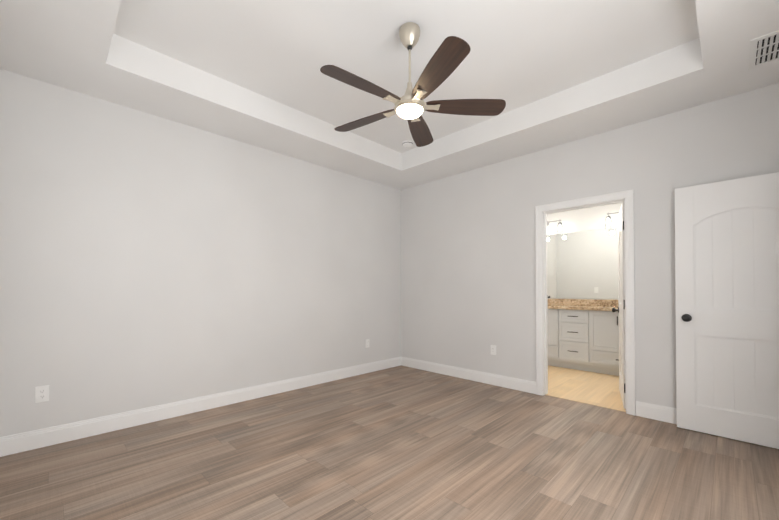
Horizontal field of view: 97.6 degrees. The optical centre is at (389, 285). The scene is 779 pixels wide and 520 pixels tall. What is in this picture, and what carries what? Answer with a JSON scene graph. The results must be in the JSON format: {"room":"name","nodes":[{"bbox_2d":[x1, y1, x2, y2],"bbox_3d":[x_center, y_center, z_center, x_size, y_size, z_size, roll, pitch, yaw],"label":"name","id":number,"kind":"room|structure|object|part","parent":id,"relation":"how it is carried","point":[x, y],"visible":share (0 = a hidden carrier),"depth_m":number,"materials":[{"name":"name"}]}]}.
{"room":"empty bedroom","nodes":[
{"label":"empty bedroom","id":0,"kind":"room"},
{"bbox_2d":[0,69,400,436],"bbox_3d":[-1.331,-0.328,3.910,4.394,3.090,0.120,1,-1,-45],"label":"wall","id":1,"kind":"structure","parent":0,"point":[147,260],"depth_m":3.10,"materials":[{"name":"paint"}]},
{"bbox_2d":[35,385,48,402],"bbox_3d":[-2.594,0.807,2.546,0.072,0.117,0.008,1,-1,-45],"label":"electrical outlet","id":2,"kind":"object","parent":1,"relation":"attached to","point":[41,393],"visible":1,"depth_m":2.54,"materials":[{"name":"plastic"}]},
{"bbox_2d":[0,357,400,456],"bbox_3d":[-1.284,1.149,3.845,4.154,0.135,0.015,1,-1,-45],"label":"baseboard","id":3,"kind":"structure","parent":1,"relation":"attached to","point":[26,441],"depth_m":3.08,"materials":[{"name":"paint"}]},
{"bbox_2d":[365,339,368,347],"bbox_3d":[-0.312,0.813,4.825,0.072,0.117,0.008,1,-1,-45],"label":"electrical outlet","id":4,"kind":"object","parent":1,"relation":"attached to","point":[366,343],"visible":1,"depth_m":4.82,"materials":[{"name":"plastic"}]},
{"bbox_2d":[0,365,778,519],"bbox_3d":[0.902,1.258,3.127,6.474,0.100,4.360,1,-1,-45],"label":"floor","id":5,"kind":"structure","parent":0,"point":[400,442],"depth_m":2.32,"materials":[{"name":"brown wood"}]},
{"bbox_2d":[548,307,618,375],"bbox_3d":[2.865,0.789,5.156,0.590,0.885,1.990,1,-1,-45],"label":"bathroom vanity","id":6,"kind":"object","parent":5,"relation":"on","point":[583,334],"depth_m":4.88,"materials":[{"name":"paint"}]},
{"bbox_2d":[548,303,617,310],"bbox_3d":[2.867,0.327,5.162,0.587,0.040,1.990,1,-1,-45],"label":"countertop","id":7,"kind":"structure","parent":6,"relation":"on","point":[549,304],"depth_m":4.86,"materials":[{"name":"brown stone"}]},
{"bbox_2d":[545,394,625,411],"bbox_3d":[2.018,1.211,3.548,0.044,0.005,0.760,1,-1,-45],"label":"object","id":8,"kind":"structure","parent":5,"relation":"on","point":[586,403],"depth_m":3.51,"materials":[{"name":"brown wood"}]},
{"bbox_2d":[0,0,778,189],"bbox_3d":[0.166,-1.715,2.426,4.154,0.350,4.120,1,-1,-45],"label":"ceiling","id":9,"kind":"structure","parent":0,"point":[79,46],"depth_m":2.76,"materials":[{"name":"paint"}]},
{"bbox_2d":[748,30,778,69],"bbox_3d":[2.522,-1.538,2.162,0.400,0.010,0.330,1,-1,-45],"label":"ceiling vent","id":10,"kind":"object","parent":9,"relation":"in","point":[764,49],"visible":1,"depth_m":2.22,"materials":[{"name":"metal"}]},
{"bbox_2d":[113,0,698,152],"bbox_3d":[0.129,-1.830,2.390,3.000,0.120,2.920,1,-1,-45],"label":"ceiling","id":11,"kind":"structure","parent":0,"point":[523,53],"depth_m":2.49,"materials":[{"name":"paint"}]},
{"bbox_2d":[402,140,412,146],"bbox_3d":[0.222,-1.730,4.163,0.136,0.040,0.136,1,-1,-45],"label":"smoke detector","id":12,"kind":"object","parent":11,"relation":"attached to","point":[407,143],"visible":1,"depth_m":4.13,"materials":[{"name":"plastic"}]},
{"bbox_2d":[320,22,505,146],"bbox_3d":[0.102,-1.471,2.346,1.255,0.600,1.269,1,-1,-45],"label":"fan","id":13,"kind":"object","parent":11,"relation":"hanging from","point":[451,53],"visible":1,"depth_m":2.29,"materials":[{"name":"brown wood"}]},
{"bbox_3d":[-0.164,-1.246,2.111,0.555,0.006,0.152,1,12,-38],"label":"blade","id":14,"kind":"part","parent":13,"relation":"part of","materials":[{"name":"brown wood"}]},
{"label":"blade","id":15,"kind":"part","parent":13,"relation":"part of","materials":[{"name":"brown wood"}]},
{"bbox_3d":[0.243,-1.239,2.726,0.152,0.006,0.555,-14,-4,15],"label":"blade","id":16,"kind":"part","parent":13,"relation":"part of","materials":[{"name":"brown wood"}]},
{"bbox_3d":[0.275,-1.247,1.990,0.152,0.006,0.555,14,-5,-19],"label":"blade","id":17,"kind":"part","parent":13,"relation":"part of","materials":[{"name":"brown wood"}]},
{"bbox_3d":[0.527,-1.243,2.369,0.555,0.006,0.152,0,-14,-2],"label":"blade","id":18,"kind":"part","parent":13,"relation":"part of","materials":[{"name":"brown wood"}]},
{"bbox_2d":[547,203,621,299],"bbox_3d":[3.313,-0.188,5.225,0.120,2.840,2.960,1,-1,-45],"label":"wall","id":19,"kind":"structure","parent":0,"point":[585,219],"depth_m":5.39,"materials":[{"name":"paint"}]},
{"bbox_2d":[547,219,562,234],"bbox_3d":[2.600,-0.980,5.752,0.157,0.280,0.634,1,-1,-45],"label":"sconce","id":20,"kind":"object","parent":19,"relation":"attached to","point":[559,229],"visible":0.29,"depth_m":5.53,"materials":[{"name":"white glass"}]},
{"bbox_2d":[547,227,617,298],"bbox_3d":[3.074,-0.334,5.377,0.006,1.065,1.970,1,-1,-45],"label":"bathroom mirror","id":21,"kind":"object","parent":19,"relation":"attached to","point":[582,265],"visible":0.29,"depth_m":5.38,"materials":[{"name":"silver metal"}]},
{"bbox_2d":[548,299,618,306],"bbox_3d":[3.067,0.259,5.363,0.020,0.100,1.990,1,-1,-45],"label":"backsplash","id":22,"kind":"structure","parent":19,"relation":"attached to","point":[571,302],"depth_m":5.30,"materials":[{"name":"brown stone"}]},
{"bbox_2d":[605,212,618,228],"bbox_3d":[3.462,-0.990,4.889,0.157,0.280,0.634,1,-1,-45],"label":"sconce","id":23,"kind":"object","parent":19,"relation":"attached to","point":[608,222],"visible":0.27,"depth_m":5.04,"materials":[{"name":"white glass"}]},
{"bbox_2d":[401,83,778,407],"bbox_3d":[1.721,-0.328,3.877,0.120,3.090,4.240,1,-1,-45],"label":"wall","id":24,"kind":"structure","parent":0,"point":[468,271],"depth_m":3.86,"materials":[{"name":"paint"}]},
{"bbox_2d":[491,345,495,354],"bbox_3d":[1.284,0.791,4.212,0.008,0.117,0.072,1,-1,-45],"label":"electrical outlet","id":25,"kind":"object","parent":24,"relation":"attached to","point":[493,349],"visible":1,"depth_m":4.21,"materials":[{"name":"plastic"}]},
{"bbox_2d":[401,357,676,423],"bbox_3d":[1.631,1.149,3.855,0.015,0.135,4.090,1,-1,-45],"label":"baseboard","id":26,"kind":"structure","parent":24,"relation":"attached to","point":[657,412],"depth_m":4.11,"materials":[{"name":"paint"}]},
{"bbox_2d":[535,190,635,415],"bbox_3d":[2.025,0.155,3.568,0.166,2.116,0.912,1,-1,-45],"label":"door frame","id":27,"kind":"structure","parent":24,"relation":"attached to","point":[625,197],"depth_m":3.48,"materials":[{"name":"paint"}]},
{"bbox_2d":[612,202,625,408],"bbox_3d":[2.509,0.191,3.669,0.173,2.030,0.766,0,-1,31],"label":"bathroom door","id":28,"kind":"structure","parent":24,"relation":"in","point":[621,296],"depth_m":3.64,"materials":[{"name":"paint"}]},
{"bbox_2d":[675,172,778,448],"bbox_3d":[2.743,0.180,2.634,0.173,2.030,0.816,1,-1,-45],"label":"bedroom door","id":29,"kind":"structure","parent":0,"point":[727,296],"depth_m":2.69,"materials":[{"name":"paint"}]}
]}

